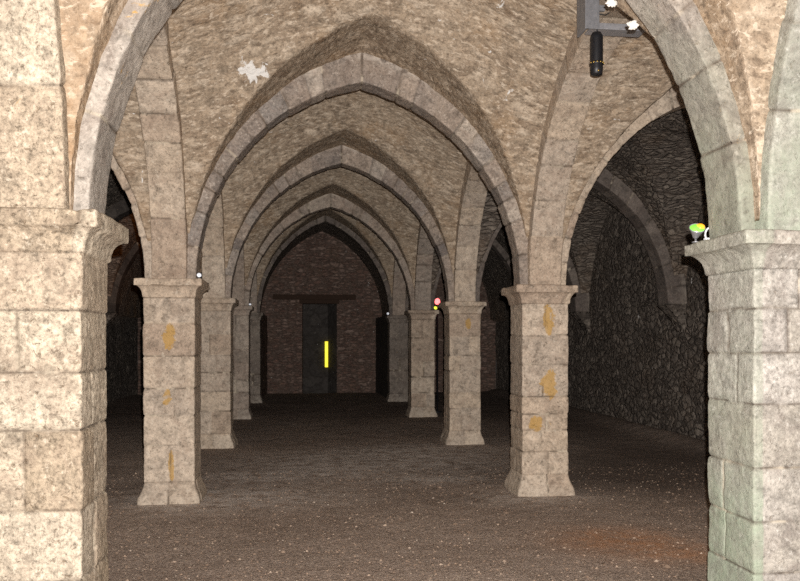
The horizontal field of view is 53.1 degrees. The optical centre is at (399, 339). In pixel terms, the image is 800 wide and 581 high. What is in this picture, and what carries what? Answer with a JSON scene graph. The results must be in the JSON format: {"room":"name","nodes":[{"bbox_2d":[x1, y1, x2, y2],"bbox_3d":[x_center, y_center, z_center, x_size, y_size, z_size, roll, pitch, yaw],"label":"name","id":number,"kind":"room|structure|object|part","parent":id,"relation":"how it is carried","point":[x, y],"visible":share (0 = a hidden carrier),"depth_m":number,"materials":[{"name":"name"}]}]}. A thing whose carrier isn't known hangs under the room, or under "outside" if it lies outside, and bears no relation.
{"room":"vaulted stone undercroft","nodes":[
{"label":"vaulted stone undercroft","id":0,"kind":"room"},
{"bbox_2d":[105,316,137,401],"bbox_3d":[-6.531,-0.690,11.737,0.087,4.800,25.850,0,0,-7],"label":"wall","id":1,"kind":"structure","parent":0,"point":[121,368],"depth_m":22.45,"materials":[{"name":"grey stone"}]},
{"bbox_2d":[105,197,132,221],"bbox_3d":[-5.189,-1.620,16.401,3.813,2.902,0.400,0,0,-7],"label":"stone arch","id":2,"kind":"object","parent":1,"relation":"attached to","point":[121,209],"visible":0.07,"depth_m":16.16,"materials":[{"name":"grey stone"}]},
{"bbox_2d":[105,239,141,328],"bbox_3d":[-5.697,-1.806,20.672,3.816,3.253,0.400,0,0,-7],"label":"stone arch","id":3,"kind":"object","parent":1,"relation":"attached to","point":[112,312],"visible":0.18,"depth_m":20.33,"materials":[{"name":"grey stone"}]},
{"bbox_2d":[111,155,151,277],"bbox_3d":[-4.161,-1.522,7.965,3.862,2.880,0.401,0,0,-7],"label":"stone arch","id":4,"kind":"object","parent":1,"relation":"attached to","point":[146,245],"visible":0.2,"depth_m":7.96,"materials":[{"name":"beige stone"}]},
{"bbox_2d":[261,315,267,397],"bbox_3d":[-3.917,0.490,23.074,0.038,2.440,3.950,0,0,-7],"label":"wall","id":5,"kind":"structure","parent":0,"point":[264,337],"depth_m":23.15,"materials":[{"name":"stone"}]},
{"bbox_2d":[138,232,495,394],"bbox_3d":[-2.486,-0.940,25.302,11.230,5.300,0.199,0,0,-7],"label":"wall","id":6,"kind":"structure","parent":0,"point":[321,264],"depth_m":25.30,"materials":[{"name":"brown brick"}]},
{"bbox_2d":[273,294,355,303],"bbox_3d":[-2.691,-1.288,25.209,2.600,0.285,0.160,0,0,-7],"label":"lintel","id":7,"kind":"object","parent":6,"relation":"attached to","point":[303,298],"visible":1,"depth_m":25.14,"materials":[{"name":"brown wood"}]},
{"bbox_2d":[302,304,336,392],"bbox_3d":[-2.567,0.280,25.500,1.085,2.860,0.550,0,0,-7],"label":"door","id":8,"kind":"structure","parent":6,"relation":"in","point":[319,321],"depth_m":25.75,"materials":[{"name":"dark painted steel"},{"name":"yellow plastic"}]},
{"bbox_2d":[325,341,327,366],"bbox_3d":[-2.368,0.460,25.750,0.100,0.830,0.080,0,0,-7],"label":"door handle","id":9,"kind":"structure","parent":8,"relation":"attached to","point":[326,342],"depth_m":25.71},
{"bbox_2d":[261,223,387,315],"bbox_3d":[-2.219,-2.030,23.185,3.877,2.810,4.170,0,0,-7],"label":"stone arch","id":10,"kind":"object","parent":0,"point":[329,229],"depth_m":24.33,"materials":[{"name":"grey stone"}]},
{"bbox_2d":[375,315,387,397],"bbox_3d":[-0.542,0.510,23.475,0.029,2.400,3.950,0,0,-7],"label":"wall","id":11,"kind":"structure","parent":0,"point":[381,322],"depth_m":23.41,"materials":[{"name":"stone"}]},
{"bbox_2d":[105,389,710,580],"bbox_3d":[-0.838,1.574,11.507,12.050,0.125,26.050,0,0,-7],"label":"floor","id":12,"kind":"structure","parent":0,"point":[311,435],"depth_m":7.88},
{"bbox_2d":[0,207,128,580],"bbox_3d":[-1.784,0.527,4.020,0.685,2.287,0.688,0,0,-7],"label":"stone pier","id":13,"kind":"object","parent":12,"relation":"on","point":[54,267],"visible":1,"depth_m":3.78,"materials":[{"name":"beige stone"}]},
{"bbox_2d":[0,0,69,208],"bbox_3d":[-1.532,-2.020,1.860,0.365,2.841,4.509,0,0,-7],"label":"stone arch","id":14,"kind":"object","parent":13,"relation":"on","point":[34,153],"visible":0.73,"depth_m":3.73,"materials":[{"name":"beige stone"}]},
{"bbox_2d":[135,21,187,278],"bbox_3d":[-2.054,-1.806,6.104,0.357,2.412,4.364,0,0,-7],"label":"stone arch","id":15,"kind":"object","parent":13,"relation":"on","point":[155,84],"visible":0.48,"depth_m":7.61,"materials":[{"name":"beige stone"}]},
{"bbox_2d":[133,278,209,504],"bbox_3d":[-2.320,0.528,8.185,0.661,2.285,0.662,0,0,-7],"label":"stone pier","id":16,"kind":"object","parent":12,"relation":"on","point":[172,334],"visible":1,"depth_m":7.93,"materials":[{"name":"beige stone"}]},
{"bbox_2d":[200,298,238,448],"bbox_3d":[-2.824,0.519,12.243,0.667,2.302,0.666,0,0,-7],"label":"stone pier","id":17,"kind":"object","parent":12,"relation":"on","point":[217,320],"visible":0.75,"depth_m":12.00,"materials":[{"name":"beige stone"}]},
{"bbox_2d":[202,192,225,297],"bbox_3d":[-2.571,-1.750,10.211,0.384,2.300,4.250,0,0,-7],"label":"stone arch","id":18,"kind":"object","parent":17,"relation":"on","point":[213,250],"visible":0.18,"depth_m":11.90,"materials":[{"name":"beige stone"}]},
{"bbox_2d":[232,246,244,305],"bbox_3d":[-3.102,-1.783,14.427,0.365,2.338,4.586,0,0,-7],"label":"stone arch","id":19,"kind":"object","parent":17,"relation":"on","point":[238,292],"visible":0.08,"depth_m":16.32,"materials":[{"name":"beige stone"}]},
{"bbox_2d":[233,305,253,418],"bbox_3d":[-3.382,0.482,16.618,0.669,2.376,0.673,0,0,-7],"label":"stone pier","id":20,"kind":"object","parent":12,"relation":"on","point":[241,332],"visible":0.59,"depth_m":16.38,"materials":[{"name":"beige stone"}]},
{"bbox_2d":[250,271,256,312],"bbox_3d":[-3.635,-1.841,18.758,0.361,2.303,4.456,0,0,-7],"label":"stone arch","id":21,"kind":"object","parent":20,"relation":"on","point":[253,299],"visible":0.1,"depth_m":20.60,"materials":[{"name":"grey stone"}]},
{"bbox_2d":[250,312,263,402],"bbox_3d":[-3.887,0.479,20.889,0.640,2.383,0.646,0,0,-7],"label":"stone pier","id":22,"kind":"object","parent":12,"relation":"on","point":[255,318],"visible":0.48,"depth_m":20.65,"materials":[{"name":"grey stone"}]},
{"bbox_2d":[385,315,408,401],"bbox_3d":[-0.059,0.509,21.341,0.641,2.323,0.644,0,0,-7],"label":"stone pier","id":23,"kind":"object","parent":12,"relation":"on","point":[397,363],"visible":0.93,"depth_m":21.09,"materials":[{"name":"grey stone"}]},
{"bbox_2d":[257,215,391,314],"bbox_3d":[-1.965,-2.046,21.060,4.009,2.824,0.288,0,0,-7],"label":"stone arch","id":24,"kind":"object","parent":23,"relation":"on","point":[324,219],"visible":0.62,"depth_m":20.98,"materials":[{"name":"grey stone"}]},
{"bbox_2d":[107,462,708,580],"bbox_3d":[-0.237,1.597,7.519,10.325,0.081,5.032,0,0,-7],"label":"gravel","id":25,"kind":"object","parent":12,"relation":"on","point":[123,511],"visible":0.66,"depth_m":6.81,"materials":[{"name":"gravel"}]},
{"bbox_2d":[404,310,438,416],"bbox_3d":[0.459,0.517,17.075,0.667,2.307,0.675,0,0,-7],"label":"stone pier","id":26,"kind":"object","parent":12,"relation":"on","point":[421,324],"visible":0.99,"depth_m":16.83,"materials":[{"name":"beige stone"}]},
{"bbox_2d":[245,193,414,309],"bbox_3d":[-1.461,-1.857,16.790,4.024,2.488,0.289,0,0,-7],"label":"stone arch","id":27,"kind":"object","parent":26,"relation":"on","point":[325,202],"visible":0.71,"depth_m":16.69,"materials":[{"name":"grey stone"}]},
{"bbox_2d":[392,257,405,314],"bbox_3d":[0.200,-1.769,19.211,0.360,2.301,4.461,0,0,-7],"label":"stone arch","id":28,"kind":"object","parent":26,"relation":"on","point":[399,284],"visible":0.23,"depth_m":21.00,"materials":[{"name":"beige stone"}]},
{"bbox_2d":[435,298,441,412],"bbox_3d":[0.834,0.340,17.823,0.200,2.540,0.200,0,0,-7],"label":"lamp","id":29,"kind":"object","parent":12,"relation":"on","point":[437,301],"visible":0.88,"depth_m":17.81,"materials":[{"name":"black metal"}]},
{"bbox_2d":[438,301,486,444],"bbox_3d":[0.984,0.535,12.695,0.658,2.270,0.660,0,0,-7],"label":"stone pier","id":30,"kind":"object","parent":12,"relation":"on","point":[462,320],"visible":0.98,"depth_m":12.45,"materials":[{"name":"beige stone"}]},
{"bbox_2d":[225,145,453,301],"bbox_3d":[-0.911,-1.812,12.413,3.992,2.451,0.291,0,0,-7],"label":"stone arch","id":31,"kind":"object","parent":30,"relation":"on","point":[341,155],"visible":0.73,"depth_m":12.31,"materials":[{"name":"beige stone"}]},
{"bbox_2d":[414,223,433,309],"bbox_3d":[0.722,-1.744,14.884,0.367,2.313,4.574,0,0,-7],"label":"stone arch","id":32,"kind":"object","parent":30,"relation":"on","point":[425,249],"visible":0.27,"depth_m":16.66,"materials":[{"name":"beige stone"}]},
{"bbox_2d":[501,284,577,496],"bbox_3d":[1.496,0.545,8.638,0.672,2.251,0.673,0,0,-7],"label":"stone pier","id":33,"kind":"object","parent":12,"relation":"on","point":[539,401],"visible":0.98,"depth_m":8.39,"materials":[{"name":"beige stone"}]},
{"bbox_2d":[187,53,527,284],"bbox_3d":[-0.405,-1.773,8.355,4.020,2.423,0.291,0,0,-7],"label":"stone arch","id":34,"kind":"object","parent":33,"relation":"on","point":[366,72],"visible":0.66,"depth_m":8.26,"materials":[{"name":"beige stone"}]},
{"bbox_2d":[454,158,487,301],"bbox_3d":[1.241,-1.717,10.666,0.357,2.309,4.250,0,0,-7],"label":"stone arch","id":35,"kind":"object","parent":33,"relation":"on","point":[474,190],"visible":0.34,"depth_m":12.16,"materials":[{"name":"beige stone"}]},
{"bbox_2d":[684,229,799,580],"bbox_3d":[2.079,0.549,4.476,0.707,2.244,0.709,0,0,-7],"label":"stone pier","id":36,"kind":"object","parent":12,"relation":"on","point":[753,329],"visible":1,"depth_m":4.23,"materials":[{"name":"stone"}]},
{"bbox_2d":[73,0,754,238],"bbox_3d":[0.141,-1.741,4.296,3.911,2.367,0.364,0,0,-7],"label":"stone arch","id":37,"kind":"object","parent":36,"relation":"on","point":[678,28],"visible":0.7,"depth_m":4.32,"materials":[{"name":"beige stone"}]},
{"bbox_2d":[527,0,632,284],"bbox_3d":[1.787,-1.769,6.558,0.360,2.419,4.378,0,0,-8],"label":"stone arch","id":38,"kind":"object","parent":36,"relation":"on","point":[574,88],"visible":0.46,"depth_m":7.92,"materials":[{"name":"beige stone"}]},
{"bbox_2d":[577,0,644,37],"bbox_3d":[1.712,-2.640,6.466,0.515,0.380,0.201,0,0,-7],"label":"bracket","id":39,"kind":"object","parent":38,"relation":"attached to","point":[588,11],"visible":0.73,"depth_m":6.39,"materials":[{"name":"metal"}]},
{"bbox_3d":[1.514,-2.650,6.443,0.118,0.360,0.201,0,0,-7],"label":"plate","id":40,"kind":"part","parent":39,"relation":"part of","materials":[{"name":"grey paint"}]},
{"bbox_2d":[589,31,603,76],"bbox_3d":[1.565,-2.277,6.367,0.117,0.345,0.115,0,0,-7],"label":"hanging lamp","id":41,"kind":"object","parent":39,"relation":"hanging from","point":[596,63],"visible":1,"depth_m":6.33,"materials":[{"name":"black metal"}]},
{"bbox_3d":[1.732,-2.651,6.447,0.420,0.048,0.105,0,0,-7],"label":"rail","id":42,"kind":"part","parent":39,"relation":"part of","materials":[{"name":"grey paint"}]},
{"bbox_2d":[605,0,617,6],"bbox_3d":[1.216,-1.940,4.605,0.081,0.047,0.044,0,0,-7],"label":"lump","id":43,"kind":"object","parent":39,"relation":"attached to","point":[612,3],"visible":1,"depth_m":4.59,"materials":[{"name":"white"}]},
{"bbox_2d":[626,20,638,29],"bbox_3d":[1.341,-1.819,4.616,0.076,0.056,0.041,0,0,-7],"label":"lamp","id":44,"kind":"object","parent":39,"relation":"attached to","point":[632,25],"visible":1,"depth_m":4.60,"materials":[{"name":"white"}]},
{"bbox_2d":[585,23,644,36],"bbox_3d":[1.740,-2.505,6.467,0.460,0.050,0.146,0,0,-7],"label":"tray","id":45,"kind":"object","parent":38,"relation":"on","point":[607,29],"depth_m":6.42,"materials":[{"name":"metal"}]},
{"bbox_2d":[689,223,709,242],"bbox_3d":[1.762,-0.623,4.655,0.169,0.117,0.094,0,0,-7],"label":"spotlight","id":46,"kind":"object","parent":36,"relation":"on","point":[696,229],"visible":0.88,"depth_m":4.64,"materials":[{"name":"metal"}]},
{"bbox_2d":[755,0,799,229],"bbox_3d":[2.335,-1.978,2.315,0.365,2.836,4.522,0,0,-7],"label":"stone arch","id":47,"kind":"object","parent":36,"relation":"on","point":[780,168],"visible":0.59,"depth_m":4.18,"materials":[{"name":"stone"}]},
{"bbox_2d":[59,0,786,321],"bbox_3d":[-0.975,-2.217,12.582,11.238,3.386,25.522,0,0,-7],"label":"ceiling","id":48,"kind":"structure","parent":0,"point":[498,63],"depth_m":7.81,"materials":[{"name":"beige stone"}]},
{"bbox_2d":[495,197,709,440],"bbox_3d":[4.622,-0.690,13.061,0.087,4.800,25.850,0,0,-7],"label":"wall","id":49,"kind":"structure","parent":0,"point":[632,364],"depth_m":15.03,"materials":[{"name":"grey stone"}]},
{"bbox_2d":[405,240,513,314],"bbox_3d":[1.741,-1.774,21.556,3.773,3.308,0.402,0,0,-7],"label":"stone arch","id":50,"kind":"object","parent":49,"relation":"attached to","point":[503,255],"visible":0.13,"depth_m":21.51,"materials":[{"name":"grey stone"}]},
{"bbox_2d":[431,257,589,334],"bbox_3d":[2.247,-1.586,17.286,3.776,2.972,0.398,0,0,-7],"label":"stone arch","id":51,"kind":"object","parent":49,"relation":"attached to","point":[579,303],"visible":0.3,"depth_m":17.30,"materials":[{"name":"grey stone"}]},
{"bbox_2d":[476,168,686,333],"bbox_3d":[2.774,-1.541,12.907,3.758,2.943,0.404,0,0,-7],"label":"stone arch","id":52,"kind":"object","parent":49,"relation":"attached to","point":[672,294],"visible":0.53,"depth_m":12.91,"materials":[{"name":"grey stone"}]},
{"bbox_2d":[561,84,685,284],"bbox_3d":[3.272,-1.501,8.847,3.733,2.914,0.401,0,0,-7],"label":"stone arch","id":53,"kind":"object","parent":49,"relation":"attached to","point":[672,100],"visible":0.27,"depth_m":8.56,"materials":[{"name":"beige stone"}]}
]}

